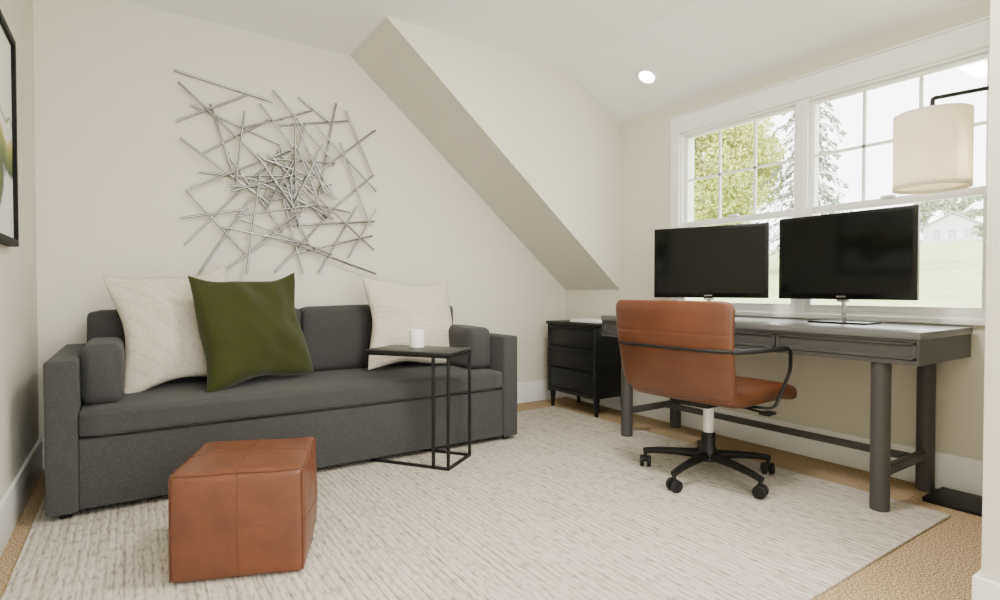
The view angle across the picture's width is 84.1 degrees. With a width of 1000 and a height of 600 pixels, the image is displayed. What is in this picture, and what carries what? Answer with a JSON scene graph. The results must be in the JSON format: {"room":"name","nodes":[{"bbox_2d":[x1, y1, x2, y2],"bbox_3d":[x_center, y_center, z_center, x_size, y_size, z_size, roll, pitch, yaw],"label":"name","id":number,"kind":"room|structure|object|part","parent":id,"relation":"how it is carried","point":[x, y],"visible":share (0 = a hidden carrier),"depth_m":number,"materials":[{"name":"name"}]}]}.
{"room":"home office","nodes":[
{"label":"home office","id":0,"kind":"room"},
{"bbox_2d":[0,0,38,499],"bbox_3d":[-0.796,-0.452,0.356,0.120,2.750,5.890,-1,1,-34],"label":"wall","id":1,"kind":"structure","parent":0,"point":[19,397],"depth_m":2.46,"materials":[{"name":"paint"}]},
{"bbox_2d":[0,9,18,246],"bbox_3d":[-1.687,-0.606,1.830,0.035,0.805,0.835,-1,1,-34],"label":"framed painting","id":2,"kind":"object","parent":1,"relation":"attached to","point":[9,211],"visible":1,"depth_m":2.09},
{"bbox_2d":[0,438,42,556],"bbox_3d":[-0.735,0.838,0.411,0.016,0.170,5.874,-1,1,-34],"label":"baseboard","id":3,"kind":"structure","parent":1,"relation":"attached to","point":[17,495],"depth_m":2.25,"materials":[{"name":"white wood"}]},
{"bbox_2d":[33,0,565,437],"bbox_3d":[-0.924,-0.515,3.882,3.820,2.750,0.120,-1,1,-34],"label":"wall","id":4,"kind":"structure","parent":0,"point":[113,168],"depth_m":3.31,"materials":[{"name":"paint"}]},
{"bbox_2d":[174,69,376,274],"bbox_3d":[-1.346,-0.734,3.470,1.186,1.170,0.092,-1,1,-34],"label":"wall sculpture","id":5,"kind":"object","parent":4,"relation":"attached to","point":[278,188],"visible":0.99,"depth_m":3.45,"materials":[{"name":"metal"}]},
{"bbox_2d":[40,379,565,469],"bbox_3d":[-0.899,0.776,3.841,3.550,0.170,0.016,-1,1,-34],"label":"baseboard","id":6,"kind":"structure","parent":4,"relation":"attached to","point":[530,391],"depth_m":4.62,"materials":[{"name":"white wood"}]},
{"bbox_2d":[350,16,620,289],"bbox_3d":[-0.042,-0.862,4.008,1.905,1.580,0.640,-1,1,-34],"label":"wall","id":7,"kind":"structure","parent":0,"point":[538,148],"depth_m":3.88,"materials":[{"name":"paint"}]},
{"bbox_2d":[0,397,981,599],"bbox_3d":[0.710,0.964,1.458,3.820,0.120,6.010,-1,1,-34],"label":"floor","id":8,"kind":"structure","parent":0,"point":[941,562],"depth_m":2.05,"materials":[{"name":"beige carpet"}]},
{"bbox_2d":[43,304,516,518],"bbox_3d":[-1.075,0.455,3.151,2.272,0.836,0.888,-1,1,-34],"label":"sofa","id":9,"kind":"object","parent":8,"relation":"on","point":[104,445],"visible":0.68,"depth_m":2.73,"materials":[{"name":"fabric"}]},
{"bbox_3d":[-1.979,0.543,2.555,0.105,0.614,0.880,-1,1,-34],"label":"arm","id":10,"kind":"part","parent":9,"relation":"part of","materials":[{"name":"fabric"}]},
{"bbox_3d":[-1.756,0.864,2.240,0.048,0.028,0.048,-1,1,-34],"label":"leg","id":11,"kind":"part","parent":9,"relation":"part of","materials":[{"name":"black metal"}]},
{"bbox_2d":[102,265,226,393],"bbox_3d":[-1.636,0.133,2.823,0.216,0.648,0.609,1,1,44],"label":"throw pillow","id":12,"kind":"object","parent":9,"relation":"on","point":[163,343],"visible":0.64,"depth_m":2.70,"materials":[{"name":"white fabric"}]},
{"bbox_2d":[87,308,300,383],"bbox_3d":[-1.647,0.242,3.072,1.030,0.404,0.184,-1,1,-34],"label":"cushion","id":13,"kind":"object","parent":9,"relation":"on","point":[106,323],"depth_m":2.77,"materials":[{"name":"fabric"}]},
{"bbox_2d":[188,273,312,392],"bbox_3d":[-1.281,0.144,2.896,0.265,0.592,0.584,1,1,32],"label":"throw pillow","id":14,"kind":"object","parent":9,"relation":"on","point":[247,330],"visible":1,"depth_m":2.78,"materials":[{"name":"green fabric"}]},
{"bbox_2d":[78,363,502,436],"bbox_3d":[-1.006,0.490,3.047,2.058,0.121,0.636,-1,1,-34],"label":"seat cushion","id":15,"kind":"object","parent":9,"relation":"on","point":[184,404],"depth_m":2.72,"materials":[{"name":"fabric"}]},
{"bbox_2d":[299,304,452,370],"bbox_3d":[-0.786,0.232,3.645,1.029,0.406,0.184,-1,1,-34],"label":"cushion","id":16,"kind":"object","parent":9,"relation":"on","point":[337,337],"depth_m":3.41,"materials":[{"name":"fabric"}]},
{"bbox_2d":[362,276,451,369],"bbox_3d":[-0.556,0.137,3.503,0.647,0.567,0.228,-1,1,-39],"label":"throw pillow","id":17,"kind":"object","parent":9,"relation":"on","point":[396,309],"visible":0.77,"depth_m":3.42,"materials":[{"name":"white fabric"}]},
{"bbox_3d":[-0.176,0.522,3.757,0.105,0.614,0.880,-1,1,-34],"label":"arm","id":18,"kind":"part","parent":9,"relation":"part of","materials":[{"name":"fabric"}]},
{"bbox_2d":[1,406,949,599],"bbox_3d":[-0.157,0.880,2.466,3.117,0.012,2.550,-1,1,-34],"label":"area rug","id":19,"kind":"object","parent":8,"relation":"on","point":[563,507],"visible":0.65,"depth_m":2.10,"materials":[{"name":"fabric"}]},
{"bbox_2d":[166,436,317,582],"bbox_3d":[-0.873,0.707,1.942,0.433,0.369,0.433,0,1,-13],"label":"pouf","id":20,"kind":"object","parent":19,"relation":"on","point":[243,508],"visible":1,"depth_m":1.75,"materials":[{"name":"brown leather"}]},
{"bbox_2d":[365,345,471,470],"bbox_3d":[-0.439,0.564,3.019,0.502,0.600,0.289,0,1,21],"label":"side table","id":21,"kind":"object","parent":19,"relation":"on","point":[432,352],"visible":0.9,"depth_m":2.88,"materials":[{"name":"black metal"}]},
{"bbox_2d":[409,329,424,347],"bbox_3d":[-0.460,0.213,3.063,0.084,0.100,0.084,-1,1,-34],"label":"candle cup","id":22,"kind":"object","parent":21,"relation":"on","point":[416,336],"visible":1,"depth_m":3.03,"materials":[{"name":"white ceramic"}]},
{"bbox_3d":[-0.435,0.286,3.013,0.485,0.015,0.280,0,1,21],"label":"frame","id":23,"kind":"part","parent":21,"relation":"part of","materials":[{"name":"black metal"}]},
{"bbox_3d":[-0.430,0.856,3.021,0.475,0.015,0.280,0,1,21],"label":"frame","id":24,"kind":"part","parent":21,"relation":"part of","materials":[{"name":"black metal"}]},
{"bbox_3d":[-0.342,0.574,2.841,0.015,0.586,0.015,0,1,21],"label":"leg","id":25,"kind":"part","parent":21,"relation":"part of","materials":[{"name":"black metal"}]},
{"bbox_3d":[-0.263,0.575,2.811,0.015,0.586,0.015,0,1,21],"label":"leg","id":26,"kind":"part","parent":21,"relation":"part of","materials":[{"name":"black metal"}]},
{"bbox_3d":[-0.168,0.570,3.058,0.015,0.586,0.015,0,1,21],"label":"leg","id":27,"kind":"part","parent":21,"relation":"part of","materials":[{"name":"black metal"}]},
{"bbox_2d":[616,299,796,499],"bbox_3d":[1.016,0.433,2.715,0.715,0.871,0.668,-1,1,-38],"label":"office chair","id":28,"kind":"object","parent":19,"relation":"on","point":[685,351],"visible":1,"depth_m":2.50,"materials":[{"name":"brown leather"}]},
{"bbox_3d":[0.878,0.767,2.815,0.302,0.066,0.049,1,1,30],"label":"leg","id":29,"kind":"part","parent":28,"relation":"part of","materials":[{"name":"black plastic"}]},
{"bbox_3d":[0.782,0.216,2.539,0.129,0.432,0.632,-1,1,-38],"label":"backrest","id":30,"kind":"part","parent":28,"relation":"part of","materials":[{"name":"leather"}]},
{"bbox_3d":[0.898,0.771,2.617,0.302,0.066,0.049,-1,1,-41],"label":"leg","id":31,"kind":"part","parent":28,"relation":"part of","materials":[{"name":"black plastic"}]},
{"bbox_3d":[1.055,0.436,2.747,0.615,0.115,0.560,-1,1,-38],"label":"seat","id":32,"kind":"part","parent":28,"relation":"part of","materials":[{"name":"leather"}]},
{"bbox_3d":[1.095,0.772,2.574,0.049,0.066,0.302,0,1,-24],"label":"leg","id":33,"kind":"part","parent":28,"relation":"part of","materials":[{"name":"black plastic"}]},
{"bbox_3d":[1.195,0.769,2.746,0.302,0.066,0.049,0,1,-5],"label":"leg","id":34,"kind":"part","parent":28,"relation":"part of","materials":[{"name":"black plastic"}]},
{"bbox_3d":[1.126,0.350,2.464,0.477,0.294,0.136,-1,1,-38],"label":"armrest","id":35,"kind":"part","parent":28,"relation":"part of","materials":[{"name":"black metal"}]},
{"bbox_2d":[546,320,620,417],"bbox_3d":[0.673,0.510,4.317,0.358,0.684,0.576,-1,1,-34],"label":"dresser","id":36,"kind":"object","parent":8,"relation":"on","point":[582,362],"visible":0.88,"depth_m":4.13,"materials":[{"name":"black wood"}]},
{"bbox_3d":[0.426,0.780,4.458,0.050,0.140,0.050,-1,1,-34],"label":"leg","id":37,"kind":"part","parent":36,"relation":"part of","materials":[{"name":"black wood"}]},
{"bbox_3d":[0.532,0.213,4.218,0.018,0.014,0.486,-1,1,-34],"label":"drawer pull","id":38,"kind":"part","parent":36,"relation":"part of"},
{"bbox_3d":[0.532,0.378,4.221,0.018,0.014,0.486,-1,1,-34],"label":"drawer pull","id":39,"kind":"part","parent":36,"relation":"part of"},
{"bbox_3d":[0.532,0.543,4.223,0.018,0.014,0.486,-1,1,-34],"label":"drawer pull","id":40,"kind":"part","parent":36,"relation":"part of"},
{"bbox_3d":[0.544,0.280,4.227,0.016,0.156,0.486,-1,1,-34],"label":"drawer","id":41,"kind":"part","parent":36,"relation":"part of","materials":[{"name":"black wood"}]},
{"bbox_3d":[0.544,0.445,4.230,0.016,0.156,0.486,-1,1,-34],"label":"drawer","id":42,"kind":"part","parent":36,"relation":"part of","materials":[{"name":"black wood"}]},
{"bbox_3d":[0.544,0.610,4.233,0.016,0.156,0.486,-1,1,-34],"label":"drawer","id":43,"kind":"part","parent":36,"relation":"part of","materials":[{"name":"black wood"}]},
{"bbox_3d":[0.543,0.462,4.230,0.022,0.535,0.552,-1,1,-34],"label":"frame","id":44,"kind":"part","parent":36,"relation":"part of","materials":[{"name":"black wood"}]},
{"bbox_2d":[570,318,601,322],"bbox_3d":[0.720,0.160,4.258,0.220,0.020,0.300,-1,1,-37],"label":"paper stack","id":45,"kind":"object","parent":36,"relation":"on","point":[586,320],"visible":0.7,"depth_m":4.22,"materials":[{"name":"white paper"}]},
{"bbox_3d":[0.704,0.787,4.042,0.050,0.140,0.050,-1,1,-34],"label":"leg","id":46,"kind":"part","parent":36,"relation":"part of","materials":[{"name":"black wood"}]},
{"bbox_2d":[601,315,972,511],"bbox_3d":[1.381,0.493,3.046,0.568,0.765,1.760,-1,1,-34],"label":"desk","id":47,"kind":"object","parent":8,"relation":"on","point":[883,345],"visible":0.68,"depth_m":2.46,"materials":[{"name":"grey wood"}]},
{"bbox_3d":[0.841,0.182,3.372,0.018,0.071,0.569,-1,1,-34],"label":"drawer","id":48,"kind":"part","parent":47,"relation":"part of","materials":[{"name":"grey wood"}]},
{"bbox_3d":[0.801,0.541,3.495,0.072,0.628,0.072,-1,1,-34],"label":"leg","id":49,"kind":"part","parent":47,"relation":"part of","materials":[{"name":"grey wood"}]},
{"bbox_3d":[1.190,0.543,3.755,0.072,0.640,0.072,-1,1,-34],"label":"leg","id":50,"kind":"part","parent":47,"relation":"part of","materials":[{"name":"grey wood"}]},
{"bbox_2d":[654,222,769,316],"bbox_3d":[1.266,-0.169,3.347,0.660,0.548,0.175,1,1,34],"label":"monitor","id":51,"kind":"object","parent":47,"relation":"on","point":[709,263],"visible":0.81,"depth_m":3.30,"materials":[{"name":"black plastic"}]},
{"bbox_3d":[1.161,0.191,2.893,0.018,0.071,0.569,-1,1,-34],"label":"drawer","id":52,"kind":"part","parent":47,"relation":"part of","materials":[{"name":"grey wood"}]},
{"bbox_3d":[1.381,0.192,3.041,0.556,0.103,1.748,-1,1,-34],"label":"frame","id":53,"kind":"part","parent":47,"relation":"part of","materials":[{"name":"grey wood"}]},
{"bbox_3d":[1.481,0.199,2.413,0.018,0.071,0.569,-1,1,-34],"label":"drawer","id":54,"kind":"part","parent":47,"relation":"part of","materials":[{"name":"grey wood"}]},
{"bbox_2d":[779,204,919,324],"bbox_3d":[1.714,-0.159,2.757,0.175,0.548,0.636,-1,1,-34],"label":"monitor","id":55,"kind":"object","parent":47,"relation":"on","point":[872,254],"visible":1,"depth_m":2.70,"materials":[{"name":"black plastic"}]},
{"bbox_3d":[1.589,0.562,2.314,0.072,0.628,0.072,-1,1,-34],"label":"leg","id":56,"kind":"part","parent":47,"relation":"part of","materials":[{"name":"grey wood"}]},
{"bbox_3d":[1.978,0.564,2.574,0.072,0.640,0.072,-1,1,-34],"label":"leg","id":57,"kind":"part","parent":47,"relation":"part of","materials":[{"name":"grey wood"}]},
{"bbox_2d":[892,86,988,516],"bbox_3d":[1.874,-0.006,2.275,0.587,1.790,0.325,-1,1,-34],"label":"floor lamp","id":58,"kind":"object","parent":8,"relation":"on","point":[933,145],"visible":1,"depth_m":2.12,"materials":[{"name":"white fabric"}]},
{"bbox_3d":[1.716,-0.591,2.202,0.254,0.298,0.254,-1,1,-34],"label":"lamp shade","id":59,"kind":"part","parent":58,"relation":"part of","materials":[{"name":"white fabric"}]},
{"bbox_2d":[898,183,967,190],"bbox_3d":[1.716,-0.459,2.204,0.240,0.004,0.240,-1,1,-34],"label":"diffuser","id":60,"kind":"object","parent":58,"relation":"attached to","point":[901,186],"depth_m":2.23,"materials":[{"name":"white plastic"}]},
{"bbox_3d":[1.914,-0.804,2.233,0.419,0.188,0.017,0,1,-10],"label":"arm","id":61,"kind":"part","parent":58,"relation":"part of","materials":[{"name":"black metal"}]},
{"bbox_2d":[120,0,978,122],"bbox_3d":[0.731,-1.578,1.355,3.550,0.533,5.890,-1,1,-34],"label":"ceiling","id":62,"kind":"structure","parent":0,"point":[695,48],"depth_m":3.20,"materials":[{"name":"white paint"}]},
{"bbox_2d":[636,68,657,84],"bbox_3d":[0.983,-1.491,3.700,0.131,0.074,0.148,-1,1,-30],"label":"recessed light","id":63,"kind":"object","parent":62,"relation":"in","point":[646,76],"visible":1,"depth_m":3.69,"materials":[{"name":"white plastic"}]},
{"bbox_2d":[566,0,989,460],"bbox_3d":[1.520,-0.508,3.525,0.150,2.750,3.187,-1,1,-34],"label":"wall","id":64,"kind":"structure","parent":0,"point":[833,394],"depth_m":3.09,"materials":[{"name":"paint"}]},
{"bbox_2d":[670,134,679,300],"bbox_3d":[1.212,-0.539,3.834,0.018,1.200,0.070,-1,1,-34],"label":"trim","id":65,"kind":"structure","parent":64,"relation":"attached to","point":[675,139],"depth_m":3.82,"materials":[{"name":"white wood"}]},
{"bbox_2d":[680,101,796,312],"bbox_3d":[1.513,-0.533,3.513,0.134,1.200,0.800,-1,1,-34],"label":"window","id":66,"kind":"structure","parent":64,"relation":"in","point":[687,179],"depth_m":3.48,"materials":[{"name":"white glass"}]},
{"bbox_2d":[566,391,982,495],"bbox_3d":[1.451,0.782,3.502,0.016,0.170,3.155,-1,1,-34],"label":"baseboard","id":67,"kind":"structure","parent":64,"relation":"attached to","point":[959,473],"depth_m":3.06,"materials":[{"name":"white wood"}]},
{"bbox_2d":[795,99,805,312],"bbox_3d":[1.726,-0.527,3.147,0.086,1.200,0.045,-1,1,-34],"label":"trim","id":68,"kind":"structure","parent":64,"relation":"attached to","point":[800,172],"depth_m":3.12,"materials":[{"name":"white wood"}]},
{"bbox_2d":[669,16,989,135],"bbox_3d":[1.693,-1.188,3.095,0.026,0.125,1.835,-1,1,-34],"label":"trim","id":69,"kind":"structure","parent":64,"relation":"attached to","point":[973,35],"depth_m":2.89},
{"bbox_2d":[735,311,984,325],"bbox_3d":[1.696,0.088,3.129,0.048,0.028,1.840,-1,1,-34],"label":"trim","id":70,"kind":"structure","parent":64,"relation":"attached to","point":[953,321],"depth_m":2.80,"materials":[{"name":"white wood"}]},
{"bbox_2d":[803,46,989,318],"bbox_3d":[1.986,-0.520,2.803,0.134,1.200,0.815,-1,1,-34],"label":"window","id":71,"kind":"structure","parent":64,"relation":"in","point":[811,208],"depth_m":2.80,"materials":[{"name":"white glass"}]},
{"bbox_2d":[981,0,999,582],"bbox_3d":[2.559,-0.457,0.679,1.280,2.750,2.703,-1,1,-34],"label":"wall","id":72,"kind":"structure","parent":0,"point":[990,567],"depth_m":1.44,"materials":[{"name":"paint"}]},
{"bbox_2d":[972,575,999,599],"bbox_3d":[2.015,0.839,0.349,0.016,0.170,2.719,-1,1,-34],"label":"baseboard","id":73,"kind":"structure","parent":72,"relation":"attached to","point":[982,588],"depth_m":1.45,"materials":[{"name":"white wood"}]},
{"label":"outside","id":74,"kind":"structure","parent":0,"visible":0},
{"bbox_2d":[694,240,982,307],"bbox_3d":[36.712,-4.710,54.458,114.400,10.520,170.000,-1,1,-34],"label":"lawn","id":75,"kind":"structure","parent":74,"point":[950,275],"depth_m":17.95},
{"bbox_2d":[694,117,789,225],"bbox_3d":[11.496,-6.676,32.229,9.574,10.559,9.861,-1,1,-34],"label":"broadleaf tree","id":76,"kind":"object","parent":75,"relation":"on","point":[737,142],"visible":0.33,"depth_m":29.18,"materials":[{"name":"green plant"}]},
{"bbox_2d":[753,101,851,259],"bbox_3d":[16.527,-8.585,29.587,5.445,14.000,4.924,1,1,34],"label":"conifer tree","id":77,"kind":"object","parent":75,"relation":"on","point":[781,198],"visible":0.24,"depth_m":29.20,"materials":[{"name":"green plant"}]},
{"bbox_2d":[912,195,982,227],"bbox_3d":[67.942,-13.308,85.380,10.775,8.218,10.677,-1,1,-34],"label":"broadleaf tree","id":78,"kind":"object","parent":75,"relation":"on","point":[947,206],"visible":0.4,"depth_m":83.43,"materials":[{"name":"green plant"}]},
{"bbox_2d":[920,211,982,242],"bbox_3d":[57.964,-9.111,71.067,6.400,3.840,6.400,1,1,38],"label":"house","id":79,"kind":"structure","parent":75,"relation":"on","point":[953,226],"depth_m":68.90,"materials":[{"name":"white"}]},
{"bbox_2d":[970,222,982,237],"bbox_3d":[54.721,-7.743,62.337,3.326,2.138,2.785,-1,1,-34],"label":"shrub","id":80,"kind":"object","parent":75,"relation":"on","point":[979,226],"visible":0.27,"depth_m":62.73,"materials":[{"name":"green plant"}]}
]}

